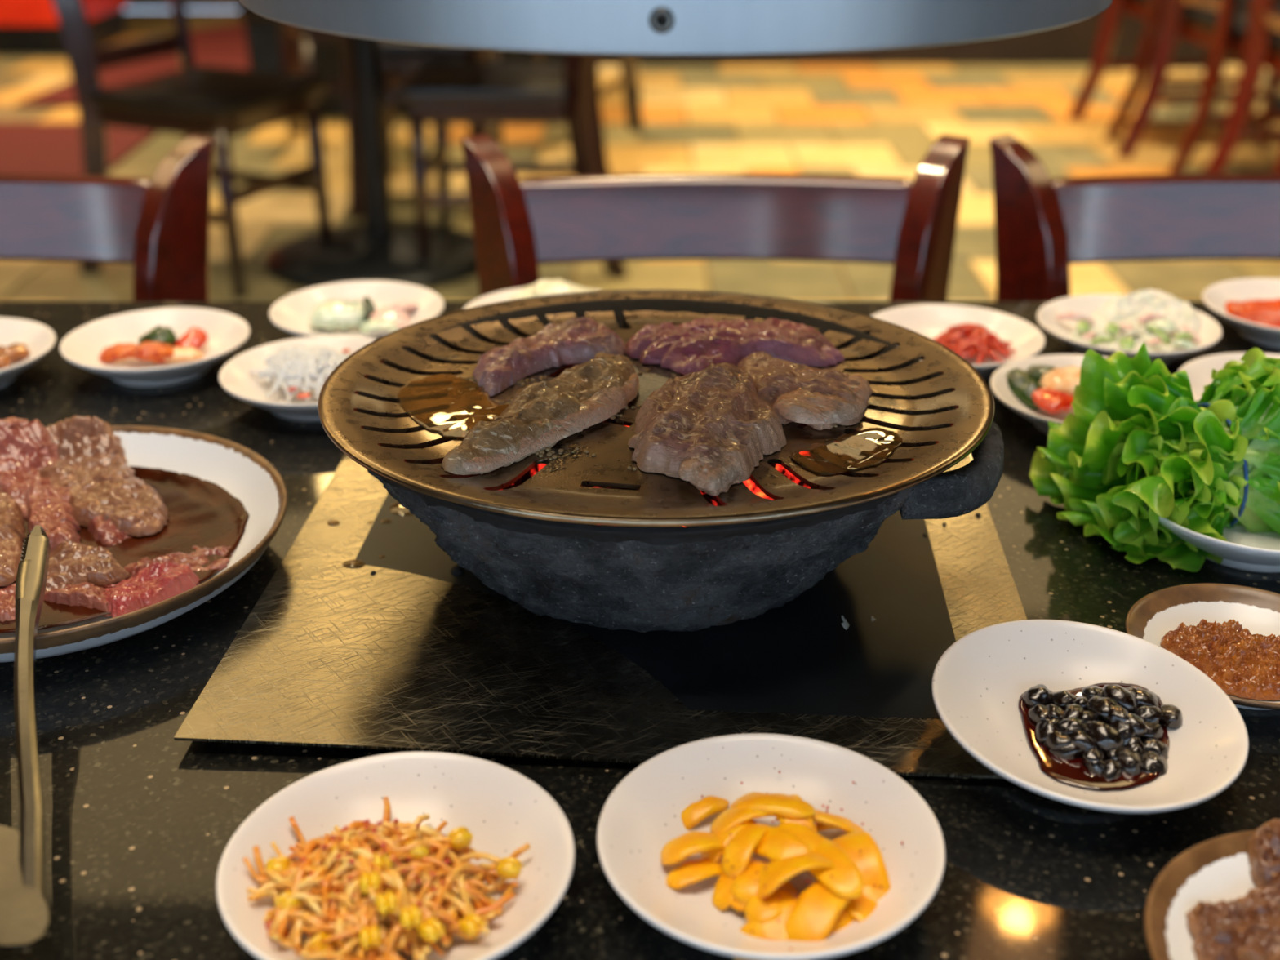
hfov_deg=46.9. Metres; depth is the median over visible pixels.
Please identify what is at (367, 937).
sprout
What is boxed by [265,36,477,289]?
pedestal table
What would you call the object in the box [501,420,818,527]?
bed
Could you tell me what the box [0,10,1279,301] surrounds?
floor
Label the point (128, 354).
piece
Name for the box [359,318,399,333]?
radish slice
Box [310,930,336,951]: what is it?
sprout
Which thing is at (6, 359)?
piece
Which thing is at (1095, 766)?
bean
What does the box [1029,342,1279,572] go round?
bunch
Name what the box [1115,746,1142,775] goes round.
bean
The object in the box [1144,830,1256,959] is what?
bowl
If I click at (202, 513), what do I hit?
soy marinade
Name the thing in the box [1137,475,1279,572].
plate
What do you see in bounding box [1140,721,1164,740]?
bean
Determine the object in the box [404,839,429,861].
sprout
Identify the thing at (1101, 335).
salad piece
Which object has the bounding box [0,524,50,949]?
tongs
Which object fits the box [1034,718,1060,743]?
bean
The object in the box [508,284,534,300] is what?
cabbage piece
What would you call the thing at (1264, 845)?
beef
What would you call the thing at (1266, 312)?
sauce
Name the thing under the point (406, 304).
radish slice
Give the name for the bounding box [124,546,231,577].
beef
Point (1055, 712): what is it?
bean
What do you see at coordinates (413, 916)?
sprout
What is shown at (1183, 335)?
salad piece
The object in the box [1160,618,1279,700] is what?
paste
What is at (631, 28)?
exhaust hood
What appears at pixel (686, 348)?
beef slice
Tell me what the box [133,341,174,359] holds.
piece
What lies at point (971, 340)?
radish
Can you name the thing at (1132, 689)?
bean
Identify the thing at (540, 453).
bubbles
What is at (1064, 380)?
piece
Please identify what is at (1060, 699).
bean
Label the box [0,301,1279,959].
table
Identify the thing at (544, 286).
cabbage piece
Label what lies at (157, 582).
beef
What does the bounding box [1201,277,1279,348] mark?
dish
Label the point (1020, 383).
cucumber kimchi
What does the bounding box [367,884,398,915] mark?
sprout
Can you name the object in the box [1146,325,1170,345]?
salad piece
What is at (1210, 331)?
dish
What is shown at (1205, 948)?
beef
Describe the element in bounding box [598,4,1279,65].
wall partition
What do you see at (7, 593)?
beef
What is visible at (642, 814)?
dish
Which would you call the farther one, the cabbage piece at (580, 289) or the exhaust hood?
the cabbage piece at (580, 289)
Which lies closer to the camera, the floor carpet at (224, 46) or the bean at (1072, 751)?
the bean at (1072, 751)
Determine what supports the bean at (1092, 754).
on the soy sauce at (1072, 771)
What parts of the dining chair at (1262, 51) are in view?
rail, seat frame, seat, post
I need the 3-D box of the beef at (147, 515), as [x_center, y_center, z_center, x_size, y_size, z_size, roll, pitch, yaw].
[-0.285,0.009,0.801,0.049,0.013,0.082,-11,28,-23]
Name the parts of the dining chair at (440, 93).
leg, leg, seat, seat frame, post, post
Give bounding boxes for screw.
[648,6,675,34]
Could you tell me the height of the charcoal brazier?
0.086 m
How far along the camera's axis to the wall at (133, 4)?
8.06 m
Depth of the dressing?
1.06 m
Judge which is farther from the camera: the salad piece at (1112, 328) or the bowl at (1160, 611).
the salad piece at (1112, 328)
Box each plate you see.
[317,288,994,526]
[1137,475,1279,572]
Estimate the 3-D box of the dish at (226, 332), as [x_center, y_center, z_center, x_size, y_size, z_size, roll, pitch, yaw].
[-0.332,-0.088,1.019,0.125,0.024,0.125,4,26,8]
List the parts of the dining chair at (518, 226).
post, rail, post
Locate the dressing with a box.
[1055,288,1202,351]
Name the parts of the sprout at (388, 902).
stem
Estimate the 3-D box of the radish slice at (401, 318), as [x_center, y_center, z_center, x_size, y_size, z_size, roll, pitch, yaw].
[-0.185,-0.119,1.086,0.029,0.011,0.022,10,27,20]
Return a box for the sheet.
[173,453,1026,778]
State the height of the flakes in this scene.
0.020 m
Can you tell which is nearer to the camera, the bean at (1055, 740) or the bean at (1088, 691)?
the bean at (1055, 740)
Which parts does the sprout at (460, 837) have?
stem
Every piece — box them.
[0,342,30,364]
[0,353,13,368]
[98,342,137,363]
[123,347,169,363]
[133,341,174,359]
[151,346,204,363]
[173,327,208,350]
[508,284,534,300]
[531,279,580,297]
[573,286,595,292]
[1031,386,1073,413]
[1039,365,1080,396]
[1076,321,1089,332]
[1077,338,1091,350]
[1082,332,1097,339]
[1089,336,1116,345]
[1094,333,1111,343]
[1105,322,1119,334]
[1118,336,1134,350]
[1120,322,1133,330]
[1123,329,1143,336]
[1143,319,1175,331]
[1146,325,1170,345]
[1146,337,1172,345]
[1170,339,1195,349]
[1173,332,1194,340]
[1174,324,1188,333]
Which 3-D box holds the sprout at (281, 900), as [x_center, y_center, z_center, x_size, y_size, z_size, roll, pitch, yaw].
[-0.111,0.144,0.516,0.007,0.016,0.038,19,31,35]
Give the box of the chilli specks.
[701,770,903,950]
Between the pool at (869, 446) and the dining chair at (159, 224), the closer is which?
the pool at (869, 446)
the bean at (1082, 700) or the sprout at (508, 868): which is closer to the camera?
the sprout at (508, 868)
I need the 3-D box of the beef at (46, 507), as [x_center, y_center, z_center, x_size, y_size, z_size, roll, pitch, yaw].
[-0.311,0.018,0.780,0.026,0.012,0.080,-10,27,-21]
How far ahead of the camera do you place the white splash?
0.71 m
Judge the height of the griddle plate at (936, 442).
0.020 m
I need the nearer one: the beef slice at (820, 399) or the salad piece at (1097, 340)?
the beef slice at (820, 399)
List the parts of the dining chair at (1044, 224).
post, rail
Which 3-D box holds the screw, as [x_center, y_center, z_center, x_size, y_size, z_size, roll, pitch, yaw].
[0.007,-0.146,0.470,0.008,0.008,0.003,0,25,0]
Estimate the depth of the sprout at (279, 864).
0.52 m
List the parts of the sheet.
foot plate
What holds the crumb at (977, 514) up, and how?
on the sheet
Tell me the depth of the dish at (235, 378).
0.97 m
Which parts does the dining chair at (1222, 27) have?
post, rail, post, seat frame, seat, leg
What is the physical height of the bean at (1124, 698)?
0.014 m
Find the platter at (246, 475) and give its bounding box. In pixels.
[0,425,288,662]
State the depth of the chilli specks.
0.52 m
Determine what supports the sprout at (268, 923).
on the dish at (504, 810)
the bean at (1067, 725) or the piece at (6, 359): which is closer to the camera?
the bean at (1067, 725)
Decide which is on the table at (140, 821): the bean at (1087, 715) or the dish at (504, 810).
the dish at (504, 810)
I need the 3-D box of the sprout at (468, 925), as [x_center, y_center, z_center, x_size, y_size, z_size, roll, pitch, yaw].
[-0.069,0.152,0.512,0.038,0.016,0.010,18,30,33]
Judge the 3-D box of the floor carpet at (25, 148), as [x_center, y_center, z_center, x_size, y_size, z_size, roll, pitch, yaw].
[-2.261,-1.086,4.893,1.168,0.008,0.926,0,25,0]
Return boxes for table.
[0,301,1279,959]
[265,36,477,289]
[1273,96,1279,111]
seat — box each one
[0,0,128,55]
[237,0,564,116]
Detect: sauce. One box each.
[1018,682,1169,790]
[1224,297,1279,328]
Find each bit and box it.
[288,386,297,391]
[296,392,311,398]
[342,348,349,352]
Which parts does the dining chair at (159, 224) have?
rail, post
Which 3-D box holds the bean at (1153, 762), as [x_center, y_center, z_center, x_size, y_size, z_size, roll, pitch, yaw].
[0.207,0.116,0.597,0.012,0.012,0.016,1,25,2]
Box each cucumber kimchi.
[1005,368,1042,409]
[1026,364,1056,382]
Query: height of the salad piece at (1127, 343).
0.006 m
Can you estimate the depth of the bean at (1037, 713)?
0.61 m
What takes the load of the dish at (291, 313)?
on the table at (140, 821)
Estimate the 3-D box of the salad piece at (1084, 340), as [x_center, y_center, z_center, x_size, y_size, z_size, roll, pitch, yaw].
[0.306,-0.094,1.017,0.007,0.008,0.019,20,32,36]
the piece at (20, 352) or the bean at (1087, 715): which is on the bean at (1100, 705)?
the bean at (1087, 715)
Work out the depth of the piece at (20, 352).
1.01 m
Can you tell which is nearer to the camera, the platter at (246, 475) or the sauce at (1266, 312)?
the platter at (246, 475)
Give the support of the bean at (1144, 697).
in the dish at (979, 682)
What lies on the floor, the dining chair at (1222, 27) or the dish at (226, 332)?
the dining chair at (1222, 27)
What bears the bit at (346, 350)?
on the dish at (235, 378)
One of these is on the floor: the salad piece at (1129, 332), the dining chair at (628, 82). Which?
the dining chair at (628, 82)
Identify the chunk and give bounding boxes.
[308,299,370,332]
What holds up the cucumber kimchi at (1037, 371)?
on the dish at (1041, 418)
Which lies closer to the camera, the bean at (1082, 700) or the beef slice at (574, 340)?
the bean at (1082, 700)
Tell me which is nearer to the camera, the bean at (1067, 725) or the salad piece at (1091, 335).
the bean at (1067, 725)
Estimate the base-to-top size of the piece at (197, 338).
0.016 m
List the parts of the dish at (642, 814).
radish strip, radish strip, radish strip, radish strip, radish strip, radish strip, radish strip, radish strip, radish strip, radish strip, radish strip, radish strip, radish strip, radish strip, radish strip, radish strip, radish strip, radish strip, radish strip, radish strip, radish strip, radish strip, radish strip, radish strip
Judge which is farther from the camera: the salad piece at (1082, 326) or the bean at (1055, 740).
the salad piece at (1082, 326)
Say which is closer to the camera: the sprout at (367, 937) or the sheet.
the sprout at (367, 937)
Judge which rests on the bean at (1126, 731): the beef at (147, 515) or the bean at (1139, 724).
the bean at (1139, 724)
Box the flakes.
[298,818,464,945]
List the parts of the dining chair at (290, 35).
post, leg, seat frame, post, leg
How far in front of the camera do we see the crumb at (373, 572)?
0.75 m
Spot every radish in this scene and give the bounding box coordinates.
[248,344,351,402]
[933,323,1015,364]
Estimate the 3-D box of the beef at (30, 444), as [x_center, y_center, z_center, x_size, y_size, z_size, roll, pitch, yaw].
[-0.340,-0.010,0.821,0.045,0.032,0.103,-15,29,-29]
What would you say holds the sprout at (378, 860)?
on the sprout at (364, 904)
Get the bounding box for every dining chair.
[0,133,213,301]
[52,0,332,299]
[279,22,415,133]
[338,35,503,219]
[400,53,628,279]
[461,133,969,301]
[490,53,643,137]
[989,133,1279,301]
[1067,0,1279,141]
[1115,0,1279,173]
[1203,0,1279,173]
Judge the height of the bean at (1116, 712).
0.012 m
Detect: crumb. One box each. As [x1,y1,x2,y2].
[369,570,376,575]
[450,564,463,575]
[974,512,980,518]
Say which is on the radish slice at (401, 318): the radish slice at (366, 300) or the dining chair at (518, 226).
the radish slice at (366, 300)
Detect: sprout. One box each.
[242,796,530,959]
[247,813,513,959]
[263,857,328,877]
[264,919,302,949]
[275,873,342,911]
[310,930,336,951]
[328,840,377,853]
[355,854,380,894]
[359,912,381,950]
[363,831,392,871]
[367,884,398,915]
[393,889,422,929]
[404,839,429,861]
[408,904,444,943]
[424,826,473,848]
[441,902,485,937]
[458,851,523,879]
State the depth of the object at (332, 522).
0.80 m
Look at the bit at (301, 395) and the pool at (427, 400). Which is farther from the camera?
the bit at (301, 395)
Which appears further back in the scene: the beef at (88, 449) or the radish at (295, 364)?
the radish at (295, 364)
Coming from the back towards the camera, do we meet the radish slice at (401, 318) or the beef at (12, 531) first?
the radish slice at (401, 318)
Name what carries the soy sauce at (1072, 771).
in the dish at (979, 682)
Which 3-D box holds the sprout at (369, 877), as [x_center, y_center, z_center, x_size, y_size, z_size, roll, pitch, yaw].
[-0.096,0.135,0.516,0.007,0.016,0.038,-8,26,-17]
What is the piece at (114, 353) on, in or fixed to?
in the dish at (226, 332)
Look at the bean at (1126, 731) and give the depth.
0.60 m
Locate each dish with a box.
[0,317,56,388]
[59,307,249,386]
[216,751,574,959]
[218,335,376,422]
[269,280,444,338]
[463,287,598,309]
[596,733,945,959]
[871,304,1044,379]
[931,619,1248,813]
[990,354,1197,434]
[1036,293,1222,365]
[1178,352,1279,400]
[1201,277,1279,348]
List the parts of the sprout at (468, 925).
stem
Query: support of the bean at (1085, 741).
on the soy sauce at (1072, 771)
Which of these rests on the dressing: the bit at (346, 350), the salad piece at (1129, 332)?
the salad piece at (1129, 332)
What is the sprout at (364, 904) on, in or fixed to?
on the dish at (504, 810)
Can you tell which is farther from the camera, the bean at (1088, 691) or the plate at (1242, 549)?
the plate at (1242, 549)
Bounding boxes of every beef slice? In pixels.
[441,351,639,475]
[472,316,626,396]
[625,317,844,374]
[627,362,786,495]
[736,351,872,430]
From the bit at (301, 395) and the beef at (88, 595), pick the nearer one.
the beef at (88, 595)
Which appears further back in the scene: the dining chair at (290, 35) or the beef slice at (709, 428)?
the dining chair at (290, 35)
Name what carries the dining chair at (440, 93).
on the floor
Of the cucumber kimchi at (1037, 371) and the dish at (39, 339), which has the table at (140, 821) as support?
the dish at (39, 339)
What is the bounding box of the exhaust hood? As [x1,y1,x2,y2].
[239,0,1112,56]
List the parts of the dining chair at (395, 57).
post, leg, seat, seat frame, post, leg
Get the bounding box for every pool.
[396,373,509,438]
[791,427,902,474]
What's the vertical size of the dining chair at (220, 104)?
0.838 m
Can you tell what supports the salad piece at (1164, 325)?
on the dressing
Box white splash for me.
[841,615,849,630]
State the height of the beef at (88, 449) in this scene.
0.025 m
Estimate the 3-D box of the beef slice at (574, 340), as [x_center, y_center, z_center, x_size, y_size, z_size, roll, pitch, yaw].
[-0.050,-0.069,0.779,0.107,0.017,0.057,-19,31,-34]
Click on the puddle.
(397, 508)
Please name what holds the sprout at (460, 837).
on the sprout at (408, 831)
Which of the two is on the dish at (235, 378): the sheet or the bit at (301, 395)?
the bit at (301, 395)
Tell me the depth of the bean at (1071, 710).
0.61 m
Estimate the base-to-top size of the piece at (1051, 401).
0.010 m
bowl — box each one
[1124,583,1279,710]
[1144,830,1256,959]
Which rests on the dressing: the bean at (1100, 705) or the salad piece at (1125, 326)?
the salad piece at (1125, 326)
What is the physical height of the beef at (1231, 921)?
0.011 m
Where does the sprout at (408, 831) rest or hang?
on the dish at (504, 810)
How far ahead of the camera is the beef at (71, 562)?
0.73 m
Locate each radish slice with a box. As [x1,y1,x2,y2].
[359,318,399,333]
[362,297,376,315]
[369,305,408,328]
[390,300,417,310]
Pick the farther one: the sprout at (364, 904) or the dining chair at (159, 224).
the dining chair at (159, 224)
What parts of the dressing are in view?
crab stick strip, crab stick strip, crab stick strip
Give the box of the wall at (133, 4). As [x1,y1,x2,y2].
[123,0,238,8]
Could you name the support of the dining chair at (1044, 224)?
on the floor
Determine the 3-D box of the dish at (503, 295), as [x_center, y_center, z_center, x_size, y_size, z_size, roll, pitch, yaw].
[-0.066,-0.110,1.065,0.125,0.024,0.125,4,26,8]
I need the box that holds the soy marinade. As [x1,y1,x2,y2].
[0,466,249,633]
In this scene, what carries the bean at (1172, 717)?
in the dish at (979, 682)
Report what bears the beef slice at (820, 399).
on the griddle plate at (936, 442)
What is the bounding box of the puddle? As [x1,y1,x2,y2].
[389,501,413,515]
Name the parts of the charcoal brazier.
handle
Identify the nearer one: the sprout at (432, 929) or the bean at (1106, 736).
the sprout at (432, 929)
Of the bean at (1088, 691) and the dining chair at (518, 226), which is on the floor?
the dining chair at (518, 226)
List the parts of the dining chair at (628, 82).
post, post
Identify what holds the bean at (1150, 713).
on the soy sauce at (1072, 771)
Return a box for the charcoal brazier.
[360,297,1004,632]
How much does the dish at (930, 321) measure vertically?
0.024 m
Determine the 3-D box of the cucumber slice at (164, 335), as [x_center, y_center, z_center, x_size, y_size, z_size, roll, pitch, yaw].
[-0.334,-0.095,1.023,0.026,0.020,0.018,-14,29,-27]
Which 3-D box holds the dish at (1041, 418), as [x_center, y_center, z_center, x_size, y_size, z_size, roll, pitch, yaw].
[0.284,-0.046,0.931,0.125,0.024,0.125,4,26,8]
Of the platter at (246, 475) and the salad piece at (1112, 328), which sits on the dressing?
the salad piece at (1112, 328)
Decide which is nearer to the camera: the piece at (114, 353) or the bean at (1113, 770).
the bean at (1113, 770)
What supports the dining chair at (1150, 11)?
on the floor
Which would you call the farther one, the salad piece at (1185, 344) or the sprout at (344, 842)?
the salad piece at (1185, 344)
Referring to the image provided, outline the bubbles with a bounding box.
[448,368,844,470]
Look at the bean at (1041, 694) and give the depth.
0.62 m
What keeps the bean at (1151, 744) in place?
in the dish at (979, 682)
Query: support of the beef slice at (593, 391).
on the griddle plate at (936, 442)
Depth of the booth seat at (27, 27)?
6.66 m
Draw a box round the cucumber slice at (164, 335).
[137,325,177,346]
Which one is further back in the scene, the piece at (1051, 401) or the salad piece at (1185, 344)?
the salad piece at (1185, 344)
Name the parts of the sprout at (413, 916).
stem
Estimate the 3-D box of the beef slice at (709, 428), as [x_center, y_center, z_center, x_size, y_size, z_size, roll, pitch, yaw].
[0.032,-0.032,0.684,0.076,0.024,0.121,14,29,27]
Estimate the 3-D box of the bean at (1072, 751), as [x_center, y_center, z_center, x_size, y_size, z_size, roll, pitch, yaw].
[0.175,0.110,0.603,0.017,0.012,0.013,-6,26,-13]
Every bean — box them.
[1022,684,1052,707]
[1027,703,1053,724]
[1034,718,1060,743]
[1043,730,1071,751]
[1044,703,1063,719]
[1048,742,1082,759]
[1049,689,1075,710]
[1055,716,1088,733]
[1060,703,1085,719]
[1066,730,1099,752]
[1072,695,1089,708]
[1081,685,1102,697]
[1081,710,1099,721]
[1081,747,1106,766]
[1084,694,1118,721]
[1084,719,1124,754]
[1086,760,1106,773]
[1100,684,1139,712]
[1100,758,1122,780]
[1102,704,1128,724]
[1105,746,1123,760]
[1109,720,1136,746]
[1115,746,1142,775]
[1124,712,1147,738]
[1124,736,1146,756]
[1125,685,1137,697]
[1131,704,1162,724]
[1136,687,1161,707]
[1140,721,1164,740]
[1140,737,1168,758]
[1142,751,1168,775]
[1158,704,1182,728]
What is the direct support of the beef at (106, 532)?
in the platter at (246, 475)
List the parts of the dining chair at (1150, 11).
post, post, seat frame, leg, seat, leg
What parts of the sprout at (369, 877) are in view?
stem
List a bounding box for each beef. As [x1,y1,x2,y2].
[0,416,70,519]
[0,486,26,586]
[0,583,15,622]
[26,482,80,551]
[37,415,135,492]
[43,582,111,617]
[44,539,130,591]
[67,476,168,536]
[87,515,133,545]
[102,560,199,617]
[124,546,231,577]
[1186,886,1279,959]
[1192,914,1239,959]
[1246,818,1279,922]
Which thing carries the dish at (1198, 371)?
on the table at (140, 821)
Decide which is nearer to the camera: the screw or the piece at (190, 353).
the screw
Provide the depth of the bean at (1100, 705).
0.61 m
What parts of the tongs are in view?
arm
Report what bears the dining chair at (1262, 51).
on the floor
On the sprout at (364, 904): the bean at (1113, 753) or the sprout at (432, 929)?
the sprout at (432, 929)
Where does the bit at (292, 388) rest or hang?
on the radish at (295, 364)
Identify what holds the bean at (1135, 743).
on the soy sauce at (1072, 771)
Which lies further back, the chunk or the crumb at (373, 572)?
the chunk
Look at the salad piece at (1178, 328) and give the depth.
1.04 m
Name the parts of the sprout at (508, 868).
stem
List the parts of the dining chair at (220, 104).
post, rail, post, seat, seat frame, leg, leg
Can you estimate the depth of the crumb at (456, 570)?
0.75 m
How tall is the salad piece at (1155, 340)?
0.009 m
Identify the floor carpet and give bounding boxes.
[0,122,156,175]
[14,22,249,106]

